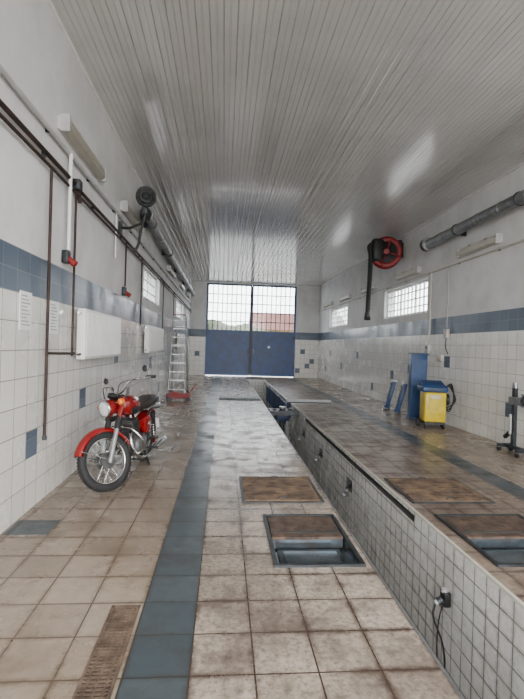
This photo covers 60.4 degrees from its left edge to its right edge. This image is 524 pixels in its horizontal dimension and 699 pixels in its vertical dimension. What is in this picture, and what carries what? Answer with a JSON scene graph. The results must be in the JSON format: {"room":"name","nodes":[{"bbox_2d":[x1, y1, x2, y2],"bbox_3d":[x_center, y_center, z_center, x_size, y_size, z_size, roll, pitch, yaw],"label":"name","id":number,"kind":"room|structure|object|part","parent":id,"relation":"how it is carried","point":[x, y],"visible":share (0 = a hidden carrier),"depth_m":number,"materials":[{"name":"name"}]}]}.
{"room":"auto repair garage","nodes":[
{"label":"auto repair garage","id":0,"kind":"room"},
{"bbox_2d":[0,0,190,533],"bbox_3d":[-2.769,-1.023,9.993,0.350,4.930,26.400,2,0,-5],"label":"wall","id":1,"kind":"structure","parent":0,"point":[35,52],"depth_m":4.67,"materials":[{"name":"tile"}]},
{"bbox_2d":[19,290,31,329],"bbox_3d":[-2.102,-0.344,4.004,0.006,0.340,0.240,2,0,-5],"label":"paper","id":2,"kind":"object","parent":1,"relation":"attached to","point":[25,304],"visible":1,"depth_m":3.99,"materials":[{"name":"white paper"}]},
{"bbox_2d":[49,300,58,333],"bbox_3d":[-2.159,-0.330,4.672,0.006,0.340,0.240,2,0,-5],"label":"paper","id":3,"kind":"object","parent":1,"relation":"attached to","point":[54,306],"visible":0.98,"depth_m":4.66,"materials":[{"name":"white paper"}]},
{"bbox_2d":[61,250,77,266],"bbox_3d":[-2.080,-0.982,4.883,0.158,0.176,0.100,2,0,-5],"label":"power socket","id":4,"kind":"object","parent":1,"relation":"attached to","point":[66,258],"visible":1,"depth_m":4.85,"materials":[{"name":"grey plastic"}]},
{"bbox_2d":[57,113,106,181],"bbox_3d":[-2.097,-2.345,5.345,0.125,0.178,1.456,2,0,-5],"label":"wall light","id":5,"kind":"object","parent":1,"relation":"attached to","point":[66,127],"visible":1,"depth_m":5.09,"materials":[{"name":"white plastic"}]},
{"bbox_2d":[0,64,190,304],"bbox_3d":[-2.530,-1.666,9.957,0.078,1.070,26.100,2,0,-5],"label":"conduit","id":6,"kind":"object","parent":1,"relation":"attached to","point":[48,129],"visible":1,"depth_m":4.86,"materials":[{"name":"white plastic"}]},
{"bbox_2d":[0,99,191,439],"bbox_3d":[-2.546,-0.571,9.966,0.093,2.800,26.100,2,0,-5],"label":"pipes","id":7,"kind":"object","parent":1,"relation":"attached to","point":[77,184],"visible":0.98,"depth_m":4.39,"materials":[{"name":"brown metal"}]},
{"bbox_2d":[76,308,120,359],"bbox_3d":[-2.208,-0.194,6.119,0.158,0.603,1.930,2,0,-5],"label":"radiator","id":8,"kind":"object","parent":1,"relation":"attached to","point":[98,333],"visible":1,"depth_m":5.74,"materials":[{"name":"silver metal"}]},
{"bbox_2d":[122,287,130,296],"bbox_3d":[-2.321,-0.980,7.723,0.158,0.176,0.100,2,0,-5],"label":"power socket","id":9,"kind":"object","parent":1,"relation":"attached to","point":[125,292],"visible":1,"depth_m":7.68,"materials":[{"name":"grey plastic"}]},
{"bbox_2d":[120,200,143,232],"bbox_3d":[-2.332,-2.373,8.135,0.125,0.178,1.456,2,0,-5],"label":"wall light","id":10,"kind":"object","parent":1,"relation":"attached to","point":[125,208],"visible":0.82,"depth_m":7.74,"materials":[{"name":"white plastic"}]},
{"bbox_2d":[118,186,155,253],"bbox_3d":[-2.033,-2.103,7.319,0.619,1.075,0.243,2,0,0],"label":"exhaust fan","id":11,"kind":"object","parent":1,"relation":"attached to","point":[145,195],"visible":1,"depth_m":7.29,"materials":[{"name":"black metal"}]},
{"bbox_2d":[143,268,159,306],"bbox_3d":[-2.725,-1.509,10.895,0.200,0.750,2.400,2,0,-5],"label":"window","id":12,"kind":"structure","parent":1,"relation":"in","point":[149,283],"depth_m":11.17,"materials":[{"name":"white glass"}]},
{"bbox_2d":[144,325,163,352],"bbox_3d":[-2.605,-0.240,10.817,0.158,0.603,2.400,2,0,-5],"label":"radiator","id":13,"kind":"object","parent":1,"relation":"attached to","point":[153,336],"visible":1,"depth_m":10.26,"materials":[{"name":"silver metal"}]},
{"bbox_2d":[140,208,195,295],"bbox_3d":[-2.842,-2.667,15.384,0.311,0.319,14.011,2,0,-5],"label":"duct","id":14,"kind":"object","parent":1,"relation":"attached to","point":[150,221],"visible":0.96,"depth_m":11.31,"materials":[{"name":"metal"}]},
{"bbox_2d":[167,265,175,277],"bbox_3d":[-2.837,-2.432,14.113,0.125,0.178,1.456,2,0,-5],"label":"wall light","id":15,"kind":"object","parent":1,"relation":"attached to","point":[170,271],"visible":1,"depth_m":13.82,"materials":[{"name":"white plastic"}]},
{"bbox_2d":[176,300,181,319],"bbox_3d":[-3.305,-1.577,17.770,0.200,0.750,2.800,2,0,-5],"label":"window","id":16,"kind":"structure","parent":1,"relation":"in","point":[178,304],"depth_m":18.38,"materials":[{"name":"white glass"}]},
{"bbox_2d":[176,333,184,349],"bbox_3d":[-3.160,-0.306,17.394,0.158,0.603,2.000,2,0,-5],"label":"radiator","id":17,"kind":"object","parent":1,"relation":"attached to","point":[179,340],"visible":0.99,"depth_m":16.69,"materials":[{"name":"silver metal"}]},
{"bbox_2d":[179,282,184,290],"bbox_3d":[-3.140,-2.468,17.700,0.125,0.178,1.456,2,0,-5],"label":"wall light","id":18,"kind":"object","parent":1,"relation":"attached to","point":[181,285],"visible":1,"depth_m":17.30,"materials":[{"name":"white plastic"}]},
{"bbox_2d":[25,351,511,458],"bbox_3d":[0.521,0.650,12.470,6.720,1.740,18.740,2,0,-5],"label":"tiles","id":19,"kind":"structure","parent":1,"relation":"attached to","point":[31,436],"depth_m":5.71,"materials":[{"name":"tile"}]},
{"bbox_2d":[46,0,523,286],"bbox_3d":[0.824,-3.264,10.274,6.720,0.035,26.400,2,0,-5],"label":"trim","id":20,"kind":"structure","parent":1,"relation":"attached to","point":[49,2],"depth_m":7.73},
{"bbox_2d":[189,282,319,377],"bbox_3d":[-0.373,-1.050,23.618,7.420,4.930,0.350,2,0,-5],"label":"wall","id":21,"kind":"structure","parent":0,"point":[308,298],"depth_m":23.64,"materials":[{"name":"tile"}]},
{"bbox_2d":[204,283,296,377],"bbox_3d":[-0.572,-0.980,23.451,4.680,4.780,0.170,2,0,-5],"label":"door","id":22,"kind":"structure","parent":21,"relation":"in","point":[251,329],"depth_m":23.47,"materials":[{"name":"blue metal"}]},
{"bbox_2d":[195,349,313,372],"bbox_3d":[-0.372,0.542,23.456,6.240,1.240,0.004,2,0,-5],"label":"trim","id":23,"kind":"structure","parent":21,"relation":"attached to","point":[302,351],"depth_m":23.66,"materials":[{"name":"tile"}]},
{"bbox_2d":[0,375,523,698],"bbox_3d":[0.675,1.587,10.310,6.720,0.118,26.400,2,0,-5],"label":"floor","id":24,"kind":"structure","parent":0,"point":[178,541],"depth_m":3.32,"materials":[{"name":"beige tile"}]},
{"bbox_2d":[72,605,139,698],"bbox_3d":[-0.604,1.590,0.103,0.166,0.024,5.275,2,0,-5],"label":"drain grating","id":25,"kind":"object","parent":24,"relation":"on","point":[98,679],"visible":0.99,"depth_m":2.29,"materials":[{"name":"brown metal"}]},
{"bbox_2d":[74,365,166,491],"bbox_3d":[-1.576,0.840,5.542,0.750,1.344,2.029,2,0,3],"label":"motorcycle","id":26,"kind":"object","parent":24,"relation":"on","point":[130,436],"visible":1,"depth_m":5.01,"materials":[{"name":"metal"}]},
{"bbox_3d":[-1.630,0.662,5.433,0.292,0.267,0.525,2,0,3],"label":"fuel tank","id":27,"kind":"part","parent":26,"relation":"part of","materials":[{"name":"red metal"}]},
{"bbox_3d":[-1.625,1.031,5.752,0.620,0.944,1.273,2,0,3],"label":"frame","id":28,"kind":"part","parent":26,"relation":"part of","materials":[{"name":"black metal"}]},
{"bbox_3d":[-1.598,0.705,6.077,0.309,0.145,0.794,2,0,3],"label":"seat","id":29,"kind":"part","parent":26,"relation":"part of","materials":[{"name":"black leather"}]},
{"bbox_2d":[166,314,188,394],"bbox_3d":[-2.648,0.149,14.380,0.590,2.540,1.170,2,0,-5],"label":"step ladder","id":30,"kind":"object","parent":24,"relation":"on","point":[172,354],"visible":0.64,"depth_m":14.21,"materials":[{"name":"metal"}]},
{"bbox_2d":[166,383,196,400],"bbox_3d":[-2.281,1.203,12.791,0.843,0.468,0.320,2,0,-20],"label":"jack","id":31,"kind":"object","parent":24,"relation":"on","point":[172,395],"visible":1,"depth_m":12.68,"materials":[{"name":"red metal"}]},
{"bbox_2d":[219,395,260,399],"bbox_3d":[-0.678,1.450,13.531,1.220,0.058,0.650,2,0,-5],"label":"cover plate","id":32,"kind":"object","parent":24,"relation":"on","point":[221,397],"visible":1,"depth_m":13.29,"materials":[{"name":"grey metal"}]},
{"bbox_2d":[239,476,324,502],"bbox_3d":[0.184,1.544,5.049,0.850,0.046,0.900,2,0,-5],"label":"cover plate","id":33,"kind":"object","parent":24,"relation":"on","point":[254,489],"visible":1,"depth_m":4.96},
{"bbox_2d":[247,379,523,698],"bbox_3d":[1.218,2.272,11.115,2.162,1.470,21.100,2,0,-5],"label":"pit","id":34,"kind":"object","parent":24,"relation":"in","point":[482,630],"visible":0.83,"depth_m":4.17,"materials":[{"name":"white tile"}]},
{"bbox_2d":[267,406,298,431],"bbox_3d":[0.530,1.776,11.492,0.780,0.714,0.803,2,0,-5],"label":"jack","id":35,"kind":"object","parent":34,"relation":"in","point":[281,414],"visible":0.94,"depth_m":11.45,"materials":[{"name":"metal"}]},
{"bbox_2d":[314,452,322,461],"bbox_3d":[1.117,2.050,8.632,0.114,0.139,0.374,2,1,33],"label":"lamp","id":36,"kind":"object","parent":34,"relation":"in","point":[316,458],"visible":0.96,"depth_m":8.51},
{"bbox_2d":[341,484,351,496],"bbox_3d":[1.285,2.070,6.639,0.114,0.139,0.374,2,1,33],"label":"lamp","id":37,"kind":"object","parent":34,"relation":"in","point":[344,493],"visible":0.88,"depth_m":6.51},
{"bbox_2d":[432,587,450,668],"bbox_3d":[1.481,2.530,3.828,0.150,1.042,0.205,2,0,-5],"label":"power socket","id":38,"kind":"object","parent":34,"relation":"attached to","point":[444,599],"visible":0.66,"depth_m":3.75,"materials":[{"name":"black plastic"}]},
{"bbox_2d":[384,379,396,408],"bbox_3d":[3.474,1.202,12.164,0.314,0.788,0.420,2,0,15],"label":"ramp","id":39,"kind":"object","parent":24,"relation":"on","point":[393,384],"visible":1,"depth_m":11.97,"materials":[{"name":"blue metal"}]},
{"bbox_2d":[394,381,407,413],"bbox_3d":[3.512,1.208,11.364,0.314,0.788,0.420,2,0,15],"label":"ramp","id":40,"kind":"object","parent":24,"relation":"on","point":[404,385],"visible":0.99,"depth_m":11.17,"materials":[{"name":"blue metal"}]},
{"bbox_2d":[406,353,427,419],"bbox_3d":[3.623,0.857,10.501,0.400,1.555,0.280,2,0,3],"label":"cabinet","id":41,"kind":"object","parent":24,"relation":"on","point":[417,361],"visible":0.7,"depth_m":10.38,"materials":[{"name":"blue metal"}]},
{"bbox_2d":[415,380,455,428],"bbox_3d":[3.680,1.152,9.440,0.754,0.983,0.495,2,0,5],"label":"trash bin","id":42,"kind":"object","parent":24,"relation":"on","point":[434,399],"visible":1,"depth_m":9.25,"materials":[{"name":"plastic"}]},
{"bbox_2d":[384,477,495,502],"bbox_3d":[1.998,1.599,5.188,0.910,0.046,0.870,2,0,-5],"label":"cover plate","id":43,"kind":"object","parent":24,"relation":"on","point":[420,489],"visible":1,"depth_m":5.10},
{"bbox_2d":[496,382,523,457],"bbox_3d":[4.075,1.102,7.170,0.373,1.140,0.595,2,0,-5],"label":"stand","id":44,"kind":"object","parent":24,"relation":"on","point":[516,401],"visible":1,"depth_m":7.20,"materials":[{"name":"metal"}]},
{"bbox_2d":[51,0,523,286],"bbox_3d":[0.826,-3.330,10.274,6.720,0.102,26.400,2,0,-5],"label":"ceiling","id":45,"kind":"structure","parent":0,"point":[274,141],"depth_m":6.19,"materials":[{"name":"paint"}]},
{"bbox_2d":[317,165,523,447],"bbox_3d":[4.273,-0.812,10.589,0.350,4.930,26.400,2,0,-5],"label":"wall","id":46,"kind":"structure","parent":0,"point":[485,344],"depth_m":9.73,"materials":[{"name":"tile"}]},
{"bbox_2d":[324,301,332,307],"bbox_3d":[3.157,-2.143,21.421,0.125,0.178,1.406,2,0,-5],"label":"wall light","id":47,"kind":"object","parent":46,"relation":"attached to","point":[330,303],"visible":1,"depth_m":21.15,"materials":[{"name":"white plastic"}]},
{"bbox_2d":[329,305,347,327],"bbox_3d":[3.406,-1.427,19.794,0.200,0.870,3.100,2,0,-5],"label":"window","id":48,"kind":"structure","parent":46,"relation":"in","point":[339,315],"depth_m":19.91,"materials":[{"name":"white glass"}]},
{"bbox_2d":[339,294,351,301],"bbox_3d":[3.409,-2.113,18.432,0.125,0.178,1.406,2,0,-5],"label":"wall light","id":49,"kind":"object","parent":46,"relation":"attached to","point":[348,296],"visible":1,"depth_m":18.28,"materials":[{"name":"white plastic"}]},
{"bbox_2d":[361,283,376,293],"bbox_3d":[3.661,-2.083,15.443,0.125,0.178,1.406,2,0,-5],"label":"wall light","id":50,"kind":"object","parent":46,"relation":"attached to","point":[374,286],"visible":0.85,"depth_m":15.02,"materials":[{"name":"white plastic"}]},
{"bbox_2d":[364,237,402,319],"bbox_3d":[3.404,-1.980,12.726,1.070,2.339,0.672,2,0,-5],"label":"hose reel","id":51,"kind":"object","parent":46,"relation":"attached to","point":[384,252],"visible":1,"depth_m":12.49,"materials":[{"name":"metal"}]},
{"bbox_2d":[383,279,427,318],"bbox_3d":[4.016,-1.355,12.570,0.200,0.870,3.000,2,0,-5],"label":"window","id":52,"kind":"structure","parent":46,"relation":"in","point":[411,299],"depth_m":12.51,"materials":[{"name":"white glass"}]},
{"bbox_2d":[396,266,420,280],"bbox_3d":[3.939,-2.051,12.155,0.125,0.178,1.406,2,0,-5],"label":"wall light","id":53,"kind":"object","parent":46,"relation":"attached to","point":[417,269],"visible":1,"depth_m":11.98,"materials":[{"name":"white plastic"}]},
{"bbox_2d":[319,239,523,343],"bbox_3d":[4.077,-1.008,10.521,0.060,1.750,26.100,2,0,-5],"label":"conduit","id":54,"kind":"object","parent":46,"relation":"attached to","point":[521,240],"visible":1,"depth_m":10.79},
{"bbox_2d":[425,345,431,353],"bbox_3d":[3.997,-0.007,10.825,0.108,0.220,0.160,2,0,-5],"label":"junction box","id":55,"kind":"object","parent":46,"relation":"attached to","point":[428,348],"visible":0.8,"depth_m":10.75,"materials":[{"name":"white plastic"}]},
{"bbox_2d":[437,329,449,360],"bbox_3d":[4.071,-0.090,10.098,0.088,0.720,0.460,2,0,-5],"label":"junction box","id":56,"kind":"object","parent":46,"relation":"attached to","point":[446,331],"visible":1,"depth_m":9.96,"materials":[{"name":"white plastic"}]},
{"bbox_2d":[420,190,523,251],"bbox_3d":[4.201,-2.470,7.837,0.353,0.309,5.960,2,0,-5],"label":"ventilation duct","id":57,"kind":"object","parent":46,"relation":"attached to","point":[516,200],"visible":1,"depth_m":8.54,"materials":[{"name":"metal"}]},
{"bbox_2d":[456,233,502,257],"bbox_3d":[4.221,-2.018,8.817,0.125,0.178,1.406,2,0,-5],"label":"wall light","id":58,"kind":"object","parent":46,"relation":"attached to","point":[497,238],"visible":1,"depth_m":8.65,"materials":[{"name":"white plastic"}]},
{"label":"outside","id":59,"kind":"structure","parent":0,"visible":0},
{"bbox_2d":[207,375,292,377],"bbox_3d":[2.826,1.561,25.344,90.000,0.080,130.000,2,0,-5],"label":"ground","id":60,"kind":"structure","parent":59,"point":[207,375],"depth_m":24.01,"materials":[{"name":"concrete"}]}
]}

